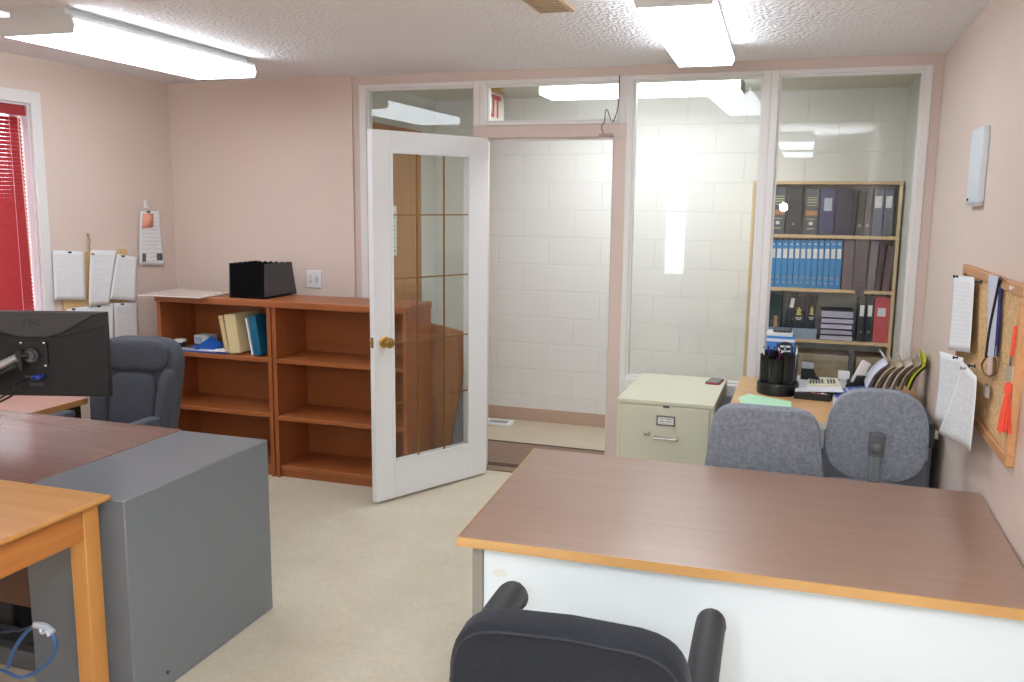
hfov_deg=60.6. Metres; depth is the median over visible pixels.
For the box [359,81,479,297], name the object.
window
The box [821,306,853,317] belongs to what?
book
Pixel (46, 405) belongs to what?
side table
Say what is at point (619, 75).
hanging cable
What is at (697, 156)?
wall
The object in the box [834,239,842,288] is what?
binder
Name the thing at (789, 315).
binder
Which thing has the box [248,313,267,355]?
binder
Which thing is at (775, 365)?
pen cup
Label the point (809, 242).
binder
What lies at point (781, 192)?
binder
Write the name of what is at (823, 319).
book
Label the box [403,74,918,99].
ceiling
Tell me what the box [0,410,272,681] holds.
desk
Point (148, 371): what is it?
office chair
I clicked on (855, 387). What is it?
magazine
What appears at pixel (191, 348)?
folder
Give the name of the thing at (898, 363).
folder
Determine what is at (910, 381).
folder
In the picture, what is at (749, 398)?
sheet
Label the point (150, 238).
notice
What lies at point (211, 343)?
folder
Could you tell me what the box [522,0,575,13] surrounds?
ceiling vent
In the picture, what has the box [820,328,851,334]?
book
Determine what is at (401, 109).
wall
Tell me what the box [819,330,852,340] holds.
book
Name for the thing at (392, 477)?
door
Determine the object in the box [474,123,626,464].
trim
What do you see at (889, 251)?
binder
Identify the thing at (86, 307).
paper
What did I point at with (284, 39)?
ceiling
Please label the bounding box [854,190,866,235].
binder
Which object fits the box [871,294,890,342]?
binder
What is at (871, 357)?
carton
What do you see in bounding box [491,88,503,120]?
exit sign
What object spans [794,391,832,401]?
desk tray
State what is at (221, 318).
folder
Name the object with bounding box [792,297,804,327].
binder
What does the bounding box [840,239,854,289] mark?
binder
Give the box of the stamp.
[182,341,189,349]
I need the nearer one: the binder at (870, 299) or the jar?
the jar
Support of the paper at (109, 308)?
attached to the cork board at (66, 304)
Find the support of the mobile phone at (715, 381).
on the filing cabinet at (661, 417)
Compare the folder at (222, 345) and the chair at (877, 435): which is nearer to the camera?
the chair at (877, 435)
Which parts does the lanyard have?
loop cord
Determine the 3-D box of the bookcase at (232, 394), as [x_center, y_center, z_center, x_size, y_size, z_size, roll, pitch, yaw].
[-1.780,0.247,5.568,0.832,1.085,0.362,4,9,18]
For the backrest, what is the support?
on the office chair at (148, 371)
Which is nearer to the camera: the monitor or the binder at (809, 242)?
the monitor
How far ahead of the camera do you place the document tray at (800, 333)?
5.82 m
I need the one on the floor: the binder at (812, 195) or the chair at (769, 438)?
the chair at (769, 438)
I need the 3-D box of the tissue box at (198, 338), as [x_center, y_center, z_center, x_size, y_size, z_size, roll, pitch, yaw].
[-1.963,-0.015,5.617,0.100,0.055,0.103,4,9,18]
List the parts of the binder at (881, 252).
handle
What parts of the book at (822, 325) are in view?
dark lid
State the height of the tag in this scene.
0.083 m
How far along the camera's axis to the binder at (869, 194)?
5.59 m
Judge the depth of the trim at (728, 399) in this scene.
5.02 m
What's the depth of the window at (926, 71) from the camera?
4.63 m
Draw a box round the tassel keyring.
[997,326,1016,433]
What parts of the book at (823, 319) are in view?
dark lid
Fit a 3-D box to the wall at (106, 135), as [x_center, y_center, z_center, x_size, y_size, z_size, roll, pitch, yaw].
[-3.647,0.048,2.336,0.130,2.440,8.260,4,9,18]
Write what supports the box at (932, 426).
on the desk at (820, 410)
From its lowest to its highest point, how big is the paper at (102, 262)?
0.340 m
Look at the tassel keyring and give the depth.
2.52 m
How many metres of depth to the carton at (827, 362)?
5.82 m
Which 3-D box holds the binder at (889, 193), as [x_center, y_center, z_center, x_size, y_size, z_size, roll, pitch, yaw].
[2.424,-0.831,5.667,0.054,0.295,0.241,4,9,18]
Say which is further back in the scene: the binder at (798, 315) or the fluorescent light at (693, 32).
the binder at (798, 315)
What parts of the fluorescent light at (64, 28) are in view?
plate, plate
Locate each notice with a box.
[139,211,163,265]
[393,206,396,255]
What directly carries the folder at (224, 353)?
on the bookcase at (232, 394)
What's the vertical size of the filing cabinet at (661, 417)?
0.700 m
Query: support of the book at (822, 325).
on the book at (822, 330)
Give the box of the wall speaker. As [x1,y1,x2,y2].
[965,125,990,205]
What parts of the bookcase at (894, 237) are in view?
panel, shelf, panel, shelf, shelf, panel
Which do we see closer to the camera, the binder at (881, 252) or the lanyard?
the lanyard
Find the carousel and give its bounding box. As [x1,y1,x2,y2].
[756,349,798,396]
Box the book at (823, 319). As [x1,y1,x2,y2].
[821,317,853,323]
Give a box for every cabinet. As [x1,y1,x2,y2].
[431,323,462,448]
[616,373,726,464]
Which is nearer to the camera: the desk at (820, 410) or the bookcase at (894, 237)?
the desk at (820, 410)
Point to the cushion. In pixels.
(127, 354)
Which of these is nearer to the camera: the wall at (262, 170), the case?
the case
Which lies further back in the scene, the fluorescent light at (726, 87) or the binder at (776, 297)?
the binder at (776, 297)
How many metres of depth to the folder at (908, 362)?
4.31 m
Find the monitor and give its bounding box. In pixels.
[0,310,112,402]
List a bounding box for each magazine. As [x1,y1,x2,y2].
[832,387,846,402]
[846,385,917,400]
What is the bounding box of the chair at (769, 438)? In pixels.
[705,403,822,476]
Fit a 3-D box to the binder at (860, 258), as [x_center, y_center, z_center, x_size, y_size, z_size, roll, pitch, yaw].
[2.280,-0.479,5.755,0.079,0.373,0.266,4,9,18]
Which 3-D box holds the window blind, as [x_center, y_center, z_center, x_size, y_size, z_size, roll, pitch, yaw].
[-2.946,-0.616,4.278,0.063,1.180,1.406,4,9,18]
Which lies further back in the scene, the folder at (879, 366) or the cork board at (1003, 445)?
the folder at (879, 366)
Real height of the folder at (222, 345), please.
0.006 m
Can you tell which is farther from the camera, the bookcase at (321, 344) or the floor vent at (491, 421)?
the floor vent at (491, 421)
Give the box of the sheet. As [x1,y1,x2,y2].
[738,394,790,406]
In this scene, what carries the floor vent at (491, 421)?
in the floor
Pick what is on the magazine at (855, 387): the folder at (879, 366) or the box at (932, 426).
the folder at (879, 366)
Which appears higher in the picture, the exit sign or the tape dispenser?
the exit sign
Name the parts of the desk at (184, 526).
modesty panel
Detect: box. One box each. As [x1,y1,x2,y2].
[0,623,35,670]
[194,333,216,343]
[924,408,935,455]
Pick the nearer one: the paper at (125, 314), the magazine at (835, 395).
the magazine at (835, 395)
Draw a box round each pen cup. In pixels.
[759,353,776,381]
[765,349,778,356]
[767,357,783,383]
[779,353,795,383]
[783,352,798,381]
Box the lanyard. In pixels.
[981,274,1002,376]
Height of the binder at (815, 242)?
0.315 m
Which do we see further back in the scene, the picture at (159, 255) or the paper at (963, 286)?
the picture at (159, 255)
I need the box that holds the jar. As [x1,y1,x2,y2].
[174,338,185,346]
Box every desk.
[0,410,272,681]
[457,448,1023,681]
[731,376,938,487]
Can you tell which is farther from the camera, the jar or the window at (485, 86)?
the jar
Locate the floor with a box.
[0,417,604,681]
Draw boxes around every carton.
[766,335,794,352]
[794,347,848,380]
[853,351,883,384]
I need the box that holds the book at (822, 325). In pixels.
[820,319,851,329]
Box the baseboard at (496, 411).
[488,404,604,427]
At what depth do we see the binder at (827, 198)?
5.67 m
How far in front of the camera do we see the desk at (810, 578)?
2.44 m
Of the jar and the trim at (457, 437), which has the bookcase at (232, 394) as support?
the jar
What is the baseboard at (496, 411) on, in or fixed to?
attached to the wall at (697, 156)
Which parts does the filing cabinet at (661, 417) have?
drawer, handle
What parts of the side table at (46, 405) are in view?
panel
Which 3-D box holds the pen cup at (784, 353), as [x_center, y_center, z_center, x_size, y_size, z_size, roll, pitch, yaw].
[1.415,0.133,4.466,0.080,0.143,0.080,4,9,18]
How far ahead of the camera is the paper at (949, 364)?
3.51 m
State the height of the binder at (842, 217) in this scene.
0.294 m
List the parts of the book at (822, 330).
dark lid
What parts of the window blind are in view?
ladder cord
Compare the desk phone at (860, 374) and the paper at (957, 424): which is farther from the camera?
the desk phone at (860, 374)
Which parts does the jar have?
lid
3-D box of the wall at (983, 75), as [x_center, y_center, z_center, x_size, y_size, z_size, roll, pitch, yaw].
[1.131,0.245,1.394,0.157,2.440,9.460,4,9,18]
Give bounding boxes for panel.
[138,288,228,297]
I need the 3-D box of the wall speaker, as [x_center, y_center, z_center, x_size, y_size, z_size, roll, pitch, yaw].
[1.755,-0.655,3.307,0.028,0.289,0.240,4,9,18]
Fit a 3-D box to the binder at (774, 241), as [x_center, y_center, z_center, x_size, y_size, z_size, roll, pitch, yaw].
[1.768,-0.532,5.933,0.036,0.309,0.241,4,9,18]
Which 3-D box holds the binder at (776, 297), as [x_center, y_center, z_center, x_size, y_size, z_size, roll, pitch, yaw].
[1.792,-0.200,5.955,0.078,0.297,0.181,4,9,18]
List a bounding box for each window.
[0,87,54,310]
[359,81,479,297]
[480,75,626,125]
[619,70,771,396]
[756,64,933,387]
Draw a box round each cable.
[0,622,57,678]
[599,109,612,135]
[612,75,619,122]
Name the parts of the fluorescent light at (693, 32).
plate, plate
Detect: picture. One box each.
[142,253,145,261]
[157,253,162,259]
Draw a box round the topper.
[766,327,792,336]
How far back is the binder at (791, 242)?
5.79 m
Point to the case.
(10, 614)
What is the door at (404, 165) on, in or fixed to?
in the wall at (401, 109)
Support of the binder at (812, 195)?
on the bookcase at (894, 237)
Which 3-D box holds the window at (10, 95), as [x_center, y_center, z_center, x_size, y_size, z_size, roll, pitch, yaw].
[-2.953,-0.616,4.279,0.160,1.341,1.571,4,9,18]
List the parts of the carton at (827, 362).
lid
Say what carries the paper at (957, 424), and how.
attached to the cork board at (1003, 445)
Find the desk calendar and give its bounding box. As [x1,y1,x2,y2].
[795,375,842,391]
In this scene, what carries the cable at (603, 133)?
attached to the trim at (564, 132)
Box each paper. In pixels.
[52,250,85,299]
[66,306,87,310]
[88,303,113,338]
[89,250,116,306]
[110,254,136,300]
[114,302,138,336]
[934,351,962,420]
[939,361,976,450]
[948,275,973,352]
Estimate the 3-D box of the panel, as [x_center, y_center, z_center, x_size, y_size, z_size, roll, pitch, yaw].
[-2.042,-0.302,5.523,0.499,0.006,0.430,4,9,18]
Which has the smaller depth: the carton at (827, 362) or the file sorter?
the file sorter
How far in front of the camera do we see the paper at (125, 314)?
5.59 m
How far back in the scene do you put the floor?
3.89 m
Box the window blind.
[0,103,34,310]
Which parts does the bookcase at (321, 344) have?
panel, shelf, shelf, shelf, panel, panel, panel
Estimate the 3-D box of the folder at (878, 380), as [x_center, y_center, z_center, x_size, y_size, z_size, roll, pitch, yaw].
[1.869,0.152,4.408,0.089,0.170,0.206,4,9,18]
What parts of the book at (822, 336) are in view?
dark lid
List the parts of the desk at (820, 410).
drawer, drawer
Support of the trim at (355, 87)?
attached to the wall at (262, 170)
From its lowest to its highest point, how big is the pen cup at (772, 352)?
0.148 m
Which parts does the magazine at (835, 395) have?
printed panel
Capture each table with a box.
[0,395,87,417]
[0,480,110,681]
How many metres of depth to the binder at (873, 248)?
5.63 m
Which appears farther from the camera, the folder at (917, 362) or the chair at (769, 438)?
the folder at (917, 362)
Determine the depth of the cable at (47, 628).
2.82 m
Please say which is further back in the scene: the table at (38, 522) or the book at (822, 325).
the book at (822, 325)
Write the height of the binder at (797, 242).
0.313 m
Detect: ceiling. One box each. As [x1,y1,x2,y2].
[0,0,991,82]
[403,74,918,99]
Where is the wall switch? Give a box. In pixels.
[306,270,321,287]
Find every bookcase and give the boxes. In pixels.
[154,291,299,476]
[269,295,431,486]
[743,181,903,376]
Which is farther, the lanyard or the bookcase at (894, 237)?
the bookcase at (894, 237)
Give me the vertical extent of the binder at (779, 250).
0.310 m
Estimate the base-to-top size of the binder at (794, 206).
0.305 m
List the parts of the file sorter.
panel, panel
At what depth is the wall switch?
5.72 m
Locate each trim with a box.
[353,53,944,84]
[353,85,361,297]
[451,379,462,444]
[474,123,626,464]
[486,465,515,472]
[726,396,732,403]
[910,64,943,394]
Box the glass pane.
[393,155,467,454]
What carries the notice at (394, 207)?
attached to the door at (404, 165)
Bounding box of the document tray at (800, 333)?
[768,323,816,339]
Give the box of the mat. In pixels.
[488,439,603,467]
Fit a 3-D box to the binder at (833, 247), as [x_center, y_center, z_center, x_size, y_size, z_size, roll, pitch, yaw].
[2.124,-0.514,5.816,0.035,0.318,0.241,4,9,18]
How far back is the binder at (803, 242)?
5.76 m
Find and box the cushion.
[110,338,168,370]
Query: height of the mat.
0.014 m
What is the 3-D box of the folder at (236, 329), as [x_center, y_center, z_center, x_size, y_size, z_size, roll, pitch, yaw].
[-1.671,-0.062,5.475,0.110,0.249,0.250,4,9,18]
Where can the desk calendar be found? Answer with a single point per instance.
(824, 384)
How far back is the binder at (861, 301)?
5.70 m
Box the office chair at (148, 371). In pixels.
[48,335,184,428]
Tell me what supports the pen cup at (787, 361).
on the carousel
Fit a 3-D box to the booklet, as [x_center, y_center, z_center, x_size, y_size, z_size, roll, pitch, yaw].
[-1.560,-0.043,5.430,0.050,0.226,0.230,4,9,18]
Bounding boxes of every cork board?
[62,233,129,324]
[955,264,1023,467]
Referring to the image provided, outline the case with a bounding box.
[0,602,31,627]
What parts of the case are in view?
plate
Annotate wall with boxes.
[0,51,176,418]
[167,76,355,297]
[372,91,435,323]
[435,87,908,413]
[890,0,1023,567]
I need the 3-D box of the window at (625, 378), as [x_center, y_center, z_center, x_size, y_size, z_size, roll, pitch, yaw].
[1.016,-0.295,5.016,0.783,2.385,0.095,4,9,18]
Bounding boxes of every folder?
[183,350,229,354]
[184,347,215,351]
[191,341,223,347]
[195,336,221,349]
[199,347,225,351]
[218,315,228,352]
[224,309,258,353]
[864,349,888,387]
[873,352,894,387]
[881,351,903,388]
[889,349,912,389]
[897,348,921,390]
[905,348,927,390]
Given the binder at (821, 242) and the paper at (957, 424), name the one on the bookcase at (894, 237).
the binder at (821, 242)
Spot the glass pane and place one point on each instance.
(443, 450)
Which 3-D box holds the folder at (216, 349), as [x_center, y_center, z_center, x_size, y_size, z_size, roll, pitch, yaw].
[-1.824,0.047,5.484,0.175,0.006,0.182,4,9,18]
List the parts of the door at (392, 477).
latch plate, knob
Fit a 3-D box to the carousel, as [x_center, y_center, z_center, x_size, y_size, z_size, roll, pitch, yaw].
[1.359,0.161,4.472,0.208,0.210,0.208,4,9,18]
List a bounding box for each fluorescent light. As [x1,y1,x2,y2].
[0,7,256,79]
[538,80,744,100]
[633,0,734,66]
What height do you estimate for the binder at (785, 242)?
0.311 m
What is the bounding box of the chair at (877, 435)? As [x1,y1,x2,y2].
[825,388,928,484]
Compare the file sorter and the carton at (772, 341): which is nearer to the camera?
the carton at (772, 341)
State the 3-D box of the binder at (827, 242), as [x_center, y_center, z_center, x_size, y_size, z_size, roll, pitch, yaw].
[2.089,-0.516,5.827,0.035,0.317,0.241,4,9,18]
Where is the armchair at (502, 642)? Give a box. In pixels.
[449,581,725,681]
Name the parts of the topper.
grey lid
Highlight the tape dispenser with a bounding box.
[800,362,819,379]
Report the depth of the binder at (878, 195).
5.58 m
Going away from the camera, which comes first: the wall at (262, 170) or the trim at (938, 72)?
the trim at (938, 72)
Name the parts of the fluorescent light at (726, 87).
plate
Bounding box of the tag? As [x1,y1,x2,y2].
[983,384,989,407]
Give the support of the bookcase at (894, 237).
on the floor
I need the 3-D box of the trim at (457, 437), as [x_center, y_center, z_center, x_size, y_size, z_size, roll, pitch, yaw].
[-0.596,0.488,5.695,0.765,0.595,0.055,4,9,18]
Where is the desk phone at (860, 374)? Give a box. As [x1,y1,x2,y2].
[838,360,870,386]
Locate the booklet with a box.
[245,318,253,354]
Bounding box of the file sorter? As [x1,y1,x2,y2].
[229,260,296,298]
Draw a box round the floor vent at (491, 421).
[488,418,514,426]
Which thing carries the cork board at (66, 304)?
attached to the wall at (106, 135)
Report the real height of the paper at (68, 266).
0.309 m
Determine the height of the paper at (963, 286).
0.313 m
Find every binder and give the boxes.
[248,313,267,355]
[769,290,782,326]
[771,239,777,286]
[774,187,786,233]
[774,239,783,286]
[780,239,788,286]
[784,291,797,327]
[785,187,803,233]
[786,239,794,286]
[792,239,800,287]
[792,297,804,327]
[798,239,806,287]
[804,188,819,234]
[804,239,812,287]
[806,293,816,328]
[810,239,818,287]
[816,239,824,288]
[817,188,835,234]
[822,240,830,288]
[828,239,836,288]
[833,189,853,234]
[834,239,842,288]
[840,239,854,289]
[851,239,868,297]
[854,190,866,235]
[854,294,866,341]
[862,190,873,235]
[864,294,874,341]
[865,240,878,290]
[870,189,884,235]
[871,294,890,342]
[874,245,885,290]
[880,244,894,290]
[881,189,894,235]
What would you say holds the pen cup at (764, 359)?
on the carousel
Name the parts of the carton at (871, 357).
lid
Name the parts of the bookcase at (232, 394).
panel, shelf, shelf, panel, panel, shelf, panel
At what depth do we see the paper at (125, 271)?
5.55 m
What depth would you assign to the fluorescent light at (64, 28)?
3.94 m
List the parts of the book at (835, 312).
dark lid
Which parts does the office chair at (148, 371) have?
backrest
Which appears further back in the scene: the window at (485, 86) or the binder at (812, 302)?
the binder at (812, 302)
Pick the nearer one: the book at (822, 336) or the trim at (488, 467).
the trim at (488, 467)
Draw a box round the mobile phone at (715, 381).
[705,378,723,384]
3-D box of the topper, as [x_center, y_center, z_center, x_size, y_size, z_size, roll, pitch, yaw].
[1.433,-0.048,4.688,0.135,0.034,0.108,4,9,18]
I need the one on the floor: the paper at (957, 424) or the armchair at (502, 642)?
the armchair at (502, 642)
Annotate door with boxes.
[367,129,487,502]
[372,122,421,300]
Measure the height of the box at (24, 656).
0.073 m
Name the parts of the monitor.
support arm, mount plate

